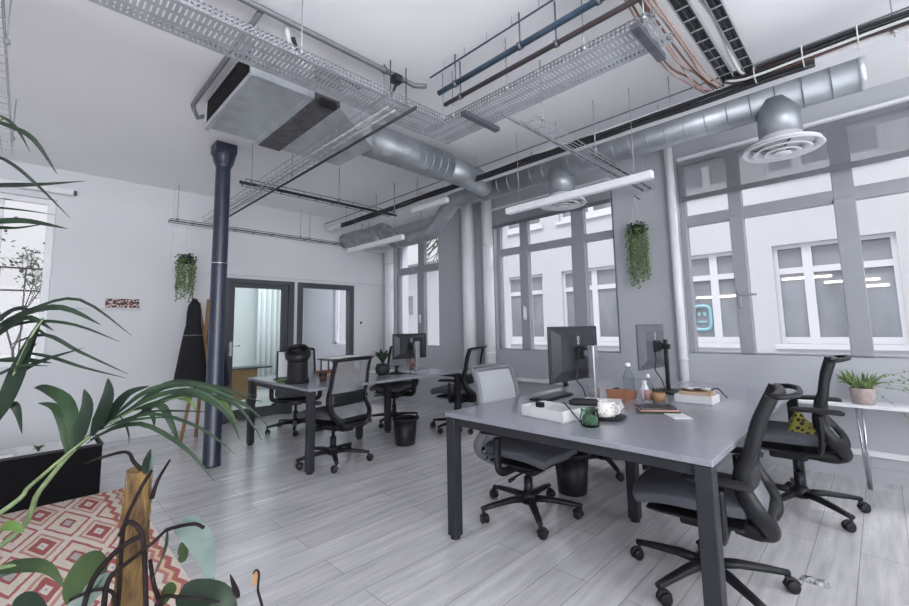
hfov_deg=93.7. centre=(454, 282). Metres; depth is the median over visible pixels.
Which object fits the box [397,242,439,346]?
window
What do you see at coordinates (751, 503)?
office chair
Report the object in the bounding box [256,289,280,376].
curtain
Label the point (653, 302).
wall
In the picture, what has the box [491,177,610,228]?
roller blind
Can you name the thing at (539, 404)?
gadget
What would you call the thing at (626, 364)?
water bottle
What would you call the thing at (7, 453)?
magazine
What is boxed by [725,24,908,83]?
cable
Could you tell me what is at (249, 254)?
wall
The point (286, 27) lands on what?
pipe
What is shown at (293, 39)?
cable
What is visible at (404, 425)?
waste bin
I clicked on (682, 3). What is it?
cable
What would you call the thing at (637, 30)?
cable tray
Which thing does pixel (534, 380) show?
trim
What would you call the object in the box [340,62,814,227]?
cable
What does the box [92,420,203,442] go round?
baseboard
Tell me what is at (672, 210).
riser pipe
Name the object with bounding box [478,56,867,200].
duct
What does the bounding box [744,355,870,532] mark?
office chair
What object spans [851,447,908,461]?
trim
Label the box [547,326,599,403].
monitor
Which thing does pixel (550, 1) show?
conduit
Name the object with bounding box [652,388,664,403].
drinking glass
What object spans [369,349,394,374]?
potted plant
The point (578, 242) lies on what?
window
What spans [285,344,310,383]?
air purifier
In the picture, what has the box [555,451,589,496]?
waste bin
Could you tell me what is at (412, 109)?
cable tray
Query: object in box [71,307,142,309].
ledge
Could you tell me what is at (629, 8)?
cable
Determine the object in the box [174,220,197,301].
plant
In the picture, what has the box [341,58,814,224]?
cable
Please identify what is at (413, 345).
monitor
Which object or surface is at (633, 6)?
cable
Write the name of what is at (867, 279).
tube
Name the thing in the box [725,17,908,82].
cable
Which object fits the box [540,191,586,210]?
diffuser
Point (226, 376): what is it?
coat
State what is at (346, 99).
cable tray
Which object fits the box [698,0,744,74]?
cable
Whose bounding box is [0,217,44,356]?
tree
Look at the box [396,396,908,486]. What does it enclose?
baseboard
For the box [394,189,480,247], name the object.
duct
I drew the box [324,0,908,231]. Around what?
cable tray
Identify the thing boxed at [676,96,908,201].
roller blind
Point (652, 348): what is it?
monitor
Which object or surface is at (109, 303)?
print
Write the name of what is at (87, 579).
climbing plant
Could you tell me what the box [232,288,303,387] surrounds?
wall
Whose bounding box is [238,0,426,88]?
ceiling pipe
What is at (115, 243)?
wall
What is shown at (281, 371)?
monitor
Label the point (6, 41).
cable tray
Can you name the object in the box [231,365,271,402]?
base cabinet
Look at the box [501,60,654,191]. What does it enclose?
cable tray
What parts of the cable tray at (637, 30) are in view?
hanger rod, hanger rod, rail, hanger rod, hanger rod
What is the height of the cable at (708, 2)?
0.020 m
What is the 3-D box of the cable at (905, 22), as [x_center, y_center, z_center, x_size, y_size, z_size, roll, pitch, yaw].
[2.679,-1.475,2.195,2.225,0.057,0.038,-7,-9,44]
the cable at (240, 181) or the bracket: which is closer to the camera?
the bracket
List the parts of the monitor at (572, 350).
mount plate, post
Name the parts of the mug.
handle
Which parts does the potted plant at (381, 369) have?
pot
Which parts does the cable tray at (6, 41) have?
hanger rod, hanger rod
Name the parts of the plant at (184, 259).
crown, pot, cord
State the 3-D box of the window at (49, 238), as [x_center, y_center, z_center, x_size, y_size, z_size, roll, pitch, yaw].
[-5.227,-0.062,4.188,0.060,1.870,1.820,-7,-9,44]
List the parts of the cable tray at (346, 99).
hanger rod, rail, hanger rod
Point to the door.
(287, 289)
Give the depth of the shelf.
5.02 m
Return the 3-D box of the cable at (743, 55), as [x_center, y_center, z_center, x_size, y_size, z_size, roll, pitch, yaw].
[1.254,-1.500,2.123,0.027,0.020,2.180,-7,-9,44]
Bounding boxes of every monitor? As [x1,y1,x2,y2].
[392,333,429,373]
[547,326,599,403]
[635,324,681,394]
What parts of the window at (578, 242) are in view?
handle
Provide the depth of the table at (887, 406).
3.21 m
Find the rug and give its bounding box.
[0,488,189,605]
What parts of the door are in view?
handle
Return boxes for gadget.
[535,401,544,407]
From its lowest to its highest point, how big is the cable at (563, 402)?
0.080 m
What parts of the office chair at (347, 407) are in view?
arm, seat, armrest, arm, arm, arm, frame, arm, handle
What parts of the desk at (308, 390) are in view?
leg, leg, under frame, leg, leg, leg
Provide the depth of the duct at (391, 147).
4.13 m
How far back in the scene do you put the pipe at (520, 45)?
2.56 m
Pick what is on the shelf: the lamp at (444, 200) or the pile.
the pile
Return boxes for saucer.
[590,413,626,420]
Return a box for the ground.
[0,354,34,358]
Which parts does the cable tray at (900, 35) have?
hanger rod, hanger rod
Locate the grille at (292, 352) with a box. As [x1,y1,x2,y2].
[291,351,303,354]
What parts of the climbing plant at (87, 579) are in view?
stem, stem, stem, stem, stem, stem, stem, stem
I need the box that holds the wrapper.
[799,575,830,588]
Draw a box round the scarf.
[787,412,826,444]
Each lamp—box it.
[347,183,404,252]
[411,184,448,212]
[505,88,653,214]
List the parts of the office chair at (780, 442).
seat, arm, arm, armrest, arm, frame, arm, handle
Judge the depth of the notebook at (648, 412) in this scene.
2.48 m
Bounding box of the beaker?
[319,371,326,381]
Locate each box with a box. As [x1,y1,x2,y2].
[521,401,584,423]
[605,389,636,401]
[674,392,719,404]
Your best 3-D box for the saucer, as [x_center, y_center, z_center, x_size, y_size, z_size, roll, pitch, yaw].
[0.855,0.754,2.381,0.204,0.016,0.204,-7,-9,44]
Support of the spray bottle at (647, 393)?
on the desk at (694, 446)
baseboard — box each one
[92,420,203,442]
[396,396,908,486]
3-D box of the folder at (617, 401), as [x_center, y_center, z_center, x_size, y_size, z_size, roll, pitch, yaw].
[0.900,0.742,2.621,0.220,0.009,0.300,-4,-7,25]
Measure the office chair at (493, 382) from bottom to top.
0.980 m
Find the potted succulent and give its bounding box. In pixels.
[834,369,908,417]
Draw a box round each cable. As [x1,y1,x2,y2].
[209,106,388,218]
[229,109,394,210]
[239,180,396,216]
[291,37,360,89]
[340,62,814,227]
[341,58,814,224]
[341,60,814,225]
[563,402,579,421]
[591,154,650,188]
[624,0,704,93]
[632,5,707,92]
[638,2,711,91]
[640,1,714,90]
[643,0,717,89]
[647,0,720,87]
[653,0,723,86]
[669,0,724,82]
[673,0,726,80]
[678,0,729,76]
[683,0,732,76]
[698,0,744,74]
[706,0,744,69]
[709,0,749,72]
[714,0,750,68]
[716,0,754,70]
[725,13,908,79]
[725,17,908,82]
[725,20,908,82]
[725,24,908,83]
[733,9,908,75]
[735,43,824,75]
[762,25,884,71]
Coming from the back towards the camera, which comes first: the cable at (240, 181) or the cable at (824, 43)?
the cable at (240, 181)
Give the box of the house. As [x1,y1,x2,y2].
[345,260,439,344]
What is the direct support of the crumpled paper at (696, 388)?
on the book at (710, 393)
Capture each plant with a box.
[12,449,263,605]
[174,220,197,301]
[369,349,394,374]
[625,198,651,288]
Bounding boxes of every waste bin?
[392,415,417,446]
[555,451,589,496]
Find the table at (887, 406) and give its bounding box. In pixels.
[798,399,908,489]
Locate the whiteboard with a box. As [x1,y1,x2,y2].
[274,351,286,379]
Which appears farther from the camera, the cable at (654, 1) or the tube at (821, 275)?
the tube at (821, 275)
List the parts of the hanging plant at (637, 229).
pot, crown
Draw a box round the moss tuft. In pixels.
[33,444,44,451]
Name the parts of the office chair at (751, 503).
arm, arm, seat, armrest, armrest, arm, arm, frame, handle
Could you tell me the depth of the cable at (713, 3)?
2.47 m
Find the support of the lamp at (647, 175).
hanging from the ceiling
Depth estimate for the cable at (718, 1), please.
2.47 m
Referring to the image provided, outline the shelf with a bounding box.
[317,358,340,370]
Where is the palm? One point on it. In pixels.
(73, 425)
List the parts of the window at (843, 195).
handle, pane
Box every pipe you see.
[191,10,263,119]
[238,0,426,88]
[284,24,312,73]
[384,226,393,399]
[437,0,604,95]
[444,0,641,106]
[461,203,476,407]
[481,199,495,363]
[663,147,689,381]
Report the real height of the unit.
0.409 m
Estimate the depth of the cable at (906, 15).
2.59 m
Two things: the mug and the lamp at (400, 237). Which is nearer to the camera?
the mug
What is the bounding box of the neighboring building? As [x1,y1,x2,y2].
[507,156,908,355]
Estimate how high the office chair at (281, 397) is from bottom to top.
1.030 m
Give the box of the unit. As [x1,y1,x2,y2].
[204,39,372,165]
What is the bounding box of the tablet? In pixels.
[635,404,676,409]
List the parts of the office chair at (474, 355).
arm, seat, armrest, frame, handle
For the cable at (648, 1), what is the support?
on the cable tray at (900, 35)
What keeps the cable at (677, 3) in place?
in the cable tray at (690, 3)
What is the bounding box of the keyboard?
[529,391,572,400]
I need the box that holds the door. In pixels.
[222,278,294,423]
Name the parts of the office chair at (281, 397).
armrest, arm, seat, arm, frame, armrest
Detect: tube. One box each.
[696,295,735,298]
[782,275,831,279]
[824,278,879,282]
[866,284,888,286]
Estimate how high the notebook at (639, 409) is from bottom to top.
0.010 m
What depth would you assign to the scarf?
2.83 m
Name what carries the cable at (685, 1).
in the cable tray at (690, 3)
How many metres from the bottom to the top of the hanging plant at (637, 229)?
1.013 m
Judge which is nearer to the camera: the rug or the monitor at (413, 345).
the rug
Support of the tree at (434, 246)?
on the ground
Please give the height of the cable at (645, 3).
0.098 m
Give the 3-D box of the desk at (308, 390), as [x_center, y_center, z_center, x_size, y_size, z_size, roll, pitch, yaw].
[-1.125,1.448,4.967,1.490,0.740,1.960,-7,-9,44]
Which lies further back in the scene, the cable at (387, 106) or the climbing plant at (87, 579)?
the cable at (387, 106)
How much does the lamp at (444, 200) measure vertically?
0.379 m
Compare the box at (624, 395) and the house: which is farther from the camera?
the house
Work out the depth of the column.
4.16 m
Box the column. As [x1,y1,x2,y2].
[201,140,237,468]
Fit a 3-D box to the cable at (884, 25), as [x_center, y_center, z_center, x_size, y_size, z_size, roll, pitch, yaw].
[2.678,-1.500,2.197,2.224,0.048,0.037,-7,-9,44]
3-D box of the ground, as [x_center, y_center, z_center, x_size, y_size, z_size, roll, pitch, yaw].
[-10.585,3.123,10.319,90.000,0.100,80.000,-7,-9,44]
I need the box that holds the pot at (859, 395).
[849,387,875,404]
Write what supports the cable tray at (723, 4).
hanging from the ceiling
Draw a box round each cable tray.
[0,0,16,152]
[88,0,445,134]
[168,185,368,246]
[202,93,416,223]
[241,145,395,216]
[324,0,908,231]
[423,0,673,143]
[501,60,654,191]
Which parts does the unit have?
intake frame, casing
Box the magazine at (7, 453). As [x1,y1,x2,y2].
[0,449,13,458]
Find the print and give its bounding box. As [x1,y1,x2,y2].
[105,299,139,307]
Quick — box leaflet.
[664,413,692,418]
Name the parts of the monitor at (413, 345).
panel, mount plate, post, foot plate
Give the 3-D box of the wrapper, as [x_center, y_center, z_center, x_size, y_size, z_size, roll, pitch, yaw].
[1.751,1.443,2.069,0.120,0.024,0.065,-7,-9,44]
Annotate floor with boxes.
[99,387,908,605]
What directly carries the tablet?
on the notebook at (639, 409)
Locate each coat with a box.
[173,298,205,381]
[194,331,228,388]
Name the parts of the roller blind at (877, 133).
head rail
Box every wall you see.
[0,159,383,449]
[170,190,383,284]
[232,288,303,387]
[303,76,908,472]
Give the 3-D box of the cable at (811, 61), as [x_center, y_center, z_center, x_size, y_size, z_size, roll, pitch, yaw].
[0.237,-1.133,4.641,5.670,0.026,0.027,-7,-9,44]
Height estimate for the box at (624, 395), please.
0.075 m
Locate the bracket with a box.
[390,60,406,102]
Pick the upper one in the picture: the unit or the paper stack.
the unit
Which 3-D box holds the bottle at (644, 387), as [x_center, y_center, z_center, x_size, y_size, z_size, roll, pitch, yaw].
[1.319,0.749,2.951,0.052,0.130,0.052,-7,-9,44]
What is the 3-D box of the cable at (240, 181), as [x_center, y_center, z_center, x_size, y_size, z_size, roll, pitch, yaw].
[-1.452,-0.938,4.924,0.045,0.037,1.940,-7,-9,44]
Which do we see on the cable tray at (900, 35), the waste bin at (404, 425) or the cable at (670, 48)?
the cable at (670, 48)
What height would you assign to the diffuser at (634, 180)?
0.006 m
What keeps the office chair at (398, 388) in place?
on the floor
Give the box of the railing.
[0,266,42,351]
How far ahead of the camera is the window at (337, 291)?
9.46 m
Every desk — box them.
[246,365,461,474]
[445,376,806,605]
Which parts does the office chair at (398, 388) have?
arm, seat, frame, arm, armrest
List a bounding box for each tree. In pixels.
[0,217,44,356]
[427,238,437,260]
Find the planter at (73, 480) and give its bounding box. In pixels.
[0,434,103,514]
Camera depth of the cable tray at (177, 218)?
6.22 m
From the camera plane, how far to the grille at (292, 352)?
4.34 m
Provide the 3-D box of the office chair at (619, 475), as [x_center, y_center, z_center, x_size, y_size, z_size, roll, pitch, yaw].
[1.292,1.140,3.872,0.713,1.030,0.691,4,-8,-38]
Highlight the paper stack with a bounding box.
[585,401,623,413]
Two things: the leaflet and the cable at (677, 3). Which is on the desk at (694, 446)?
the leaflet
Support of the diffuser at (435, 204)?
attached to the lamp at (444, 200)
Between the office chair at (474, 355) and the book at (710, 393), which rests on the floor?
the office chair at (474, 355)
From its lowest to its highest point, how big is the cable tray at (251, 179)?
0.443 m
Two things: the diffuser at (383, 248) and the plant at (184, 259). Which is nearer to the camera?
the plant at (184, 259)
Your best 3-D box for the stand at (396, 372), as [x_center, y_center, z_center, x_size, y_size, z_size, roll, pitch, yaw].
[-0.677,1.021,4.982,0.200,0.095,0.198,-7,-9,44]
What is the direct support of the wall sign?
attached to the neighboring building
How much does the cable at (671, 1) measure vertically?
0.020 m
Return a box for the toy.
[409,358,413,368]
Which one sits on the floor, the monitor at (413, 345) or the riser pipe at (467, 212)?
the riser pipe at (467, 212)
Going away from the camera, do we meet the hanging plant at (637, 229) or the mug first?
the mug
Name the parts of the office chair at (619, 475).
arm, arm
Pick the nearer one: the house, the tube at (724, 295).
the tube at (724, 295)
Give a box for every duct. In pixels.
[339,213,399,247]
[361,121,492,196]
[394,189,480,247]
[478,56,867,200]
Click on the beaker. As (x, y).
(322, 374)
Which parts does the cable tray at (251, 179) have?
hanger rod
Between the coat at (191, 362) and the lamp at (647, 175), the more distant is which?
the coat at (191, 362)
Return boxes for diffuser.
[348,239,402,252]
[363,244,393,252]
[413,202,446,212]
[508,178,651,214]
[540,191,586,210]
[741,129,825,162]
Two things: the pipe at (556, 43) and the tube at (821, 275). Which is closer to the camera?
the pipe at (556, 43)
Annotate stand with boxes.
[179,299,209,441]
[388,365,404,374]
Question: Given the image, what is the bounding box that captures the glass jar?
[580,407,599,427]
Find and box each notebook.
[635,406,679,411]
[638,410,680,413]
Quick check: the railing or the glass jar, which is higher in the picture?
the railing
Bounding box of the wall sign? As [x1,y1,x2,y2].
[695,304,712,330]
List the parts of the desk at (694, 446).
leg, under frame, leg, leg, leg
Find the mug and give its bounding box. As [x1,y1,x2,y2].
[594,399,619,417]
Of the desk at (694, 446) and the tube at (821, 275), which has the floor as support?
the desk at (694, 446)
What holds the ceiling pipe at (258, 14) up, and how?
attached to the ceiling pipe at (251, 3)
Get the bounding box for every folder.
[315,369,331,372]
[581,397,621,408]
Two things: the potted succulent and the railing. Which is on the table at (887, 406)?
the potted succulent
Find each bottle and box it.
[623,363,634,389]
[641,380,648,399]
[644,374,653,403]
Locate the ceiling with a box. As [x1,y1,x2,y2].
[0,0,908,226]
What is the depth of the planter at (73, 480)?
3.21 m
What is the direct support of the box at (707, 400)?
on the desk at (694, 446)
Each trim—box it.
[517,377,562,384]
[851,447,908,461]
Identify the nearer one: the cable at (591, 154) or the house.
the cable at (591, 154)
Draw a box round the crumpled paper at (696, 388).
[680,386,710,389]
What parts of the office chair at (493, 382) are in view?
handle, frame, arm, armrest, arm, lever, seat, arm, arm, arm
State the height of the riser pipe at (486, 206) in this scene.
3.165 m
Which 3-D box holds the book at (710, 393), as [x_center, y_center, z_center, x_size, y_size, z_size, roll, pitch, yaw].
[1.620,0.736,2.843,0.190,0.022,0.130,-7,-8,42]
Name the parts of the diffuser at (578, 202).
neck plate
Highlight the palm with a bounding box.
[0,115,269,586]
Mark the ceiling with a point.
(104, 92)
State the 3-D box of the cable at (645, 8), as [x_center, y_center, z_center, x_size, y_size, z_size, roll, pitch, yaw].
[1.215,-1.441,2.470,1.821,0.125,0.042,5,-8,-44]
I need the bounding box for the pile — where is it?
[322,355,359,358]
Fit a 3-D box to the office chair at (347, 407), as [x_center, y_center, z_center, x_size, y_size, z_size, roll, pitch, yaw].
[-1.162,1.223,4.125,0.717,1.010,0.727,3,-7,-33]
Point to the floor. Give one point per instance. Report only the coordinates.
(374, 532)
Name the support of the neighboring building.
on the ground
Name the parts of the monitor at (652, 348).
panel, mount plate, post, foot plate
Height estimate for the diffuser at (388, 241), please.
0.006 m
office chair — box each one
[265,347,321,436]
[295,355,373,473]
[368,346,418,427]
[430,345,486,434]
[469,363,583,539]
[563,378,649,481]
[630,383,803,605]
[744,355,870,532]
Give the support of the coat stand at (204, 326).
on the floor
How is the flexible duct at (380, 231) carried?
hanging from the ceiling
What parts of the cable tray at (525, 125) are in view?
hanger rod, rail, hanger rod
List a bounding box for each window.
[0,193,56,367]
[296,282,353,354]
[335,290,345,343]
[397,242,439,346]
[497,190,620,352]
[676,166,908,357]
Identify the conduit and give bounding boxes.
[430,0,553,78]
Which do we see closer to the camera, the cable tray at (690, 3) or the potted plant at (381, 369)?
the cable tray at (690, 3)
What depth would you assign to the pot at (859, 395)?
3.23 m
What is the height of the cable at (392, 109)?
0.018 m
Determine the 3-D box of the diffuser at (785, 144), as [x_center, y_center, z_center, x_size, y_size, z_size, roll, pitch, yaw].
[2.376,-0.994,3.096,0.490,0.134,0.490,-7,-9,44]
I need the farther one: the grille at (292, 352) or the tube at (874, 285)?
the tube at (874, 285)
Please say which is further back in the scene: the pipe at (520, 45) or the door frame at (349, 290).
the door frame at (349, 290)
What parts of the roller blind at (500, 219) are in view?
head rail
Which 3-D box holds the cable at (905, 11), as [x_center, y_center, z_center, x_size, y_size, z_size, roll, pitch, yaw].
[2.663,-1.522,2.184,2.224,0.046,0.035,-7,-9,44]
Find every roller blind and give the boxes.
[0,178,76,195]
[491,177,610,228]
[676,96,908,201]
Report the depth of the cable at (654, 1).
2.49 m
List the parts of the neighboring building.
pane, sill, pane, sill, sill, pane, pane, sill, pane, sill, pane, sill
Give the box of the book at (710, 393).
[679,389,715,396]
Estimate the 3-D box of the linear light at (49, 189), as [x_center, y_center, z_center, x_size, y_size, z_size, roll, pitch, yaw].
[-5.115,-1.094,4.246,0.080,0.070,2.030,-7,-9,44]
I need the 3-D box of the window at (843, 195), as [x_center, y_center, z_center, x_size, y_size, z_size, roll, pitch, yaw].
[3.542,-0.400,3.394,3.170,1.995,0.130,-7,-9,44]
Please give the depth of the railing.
6.04 m
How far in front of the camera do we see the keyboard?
3.05 m
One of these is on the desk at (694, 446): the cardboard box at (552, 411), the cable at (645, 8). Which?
the cardboard box at (552, 411)

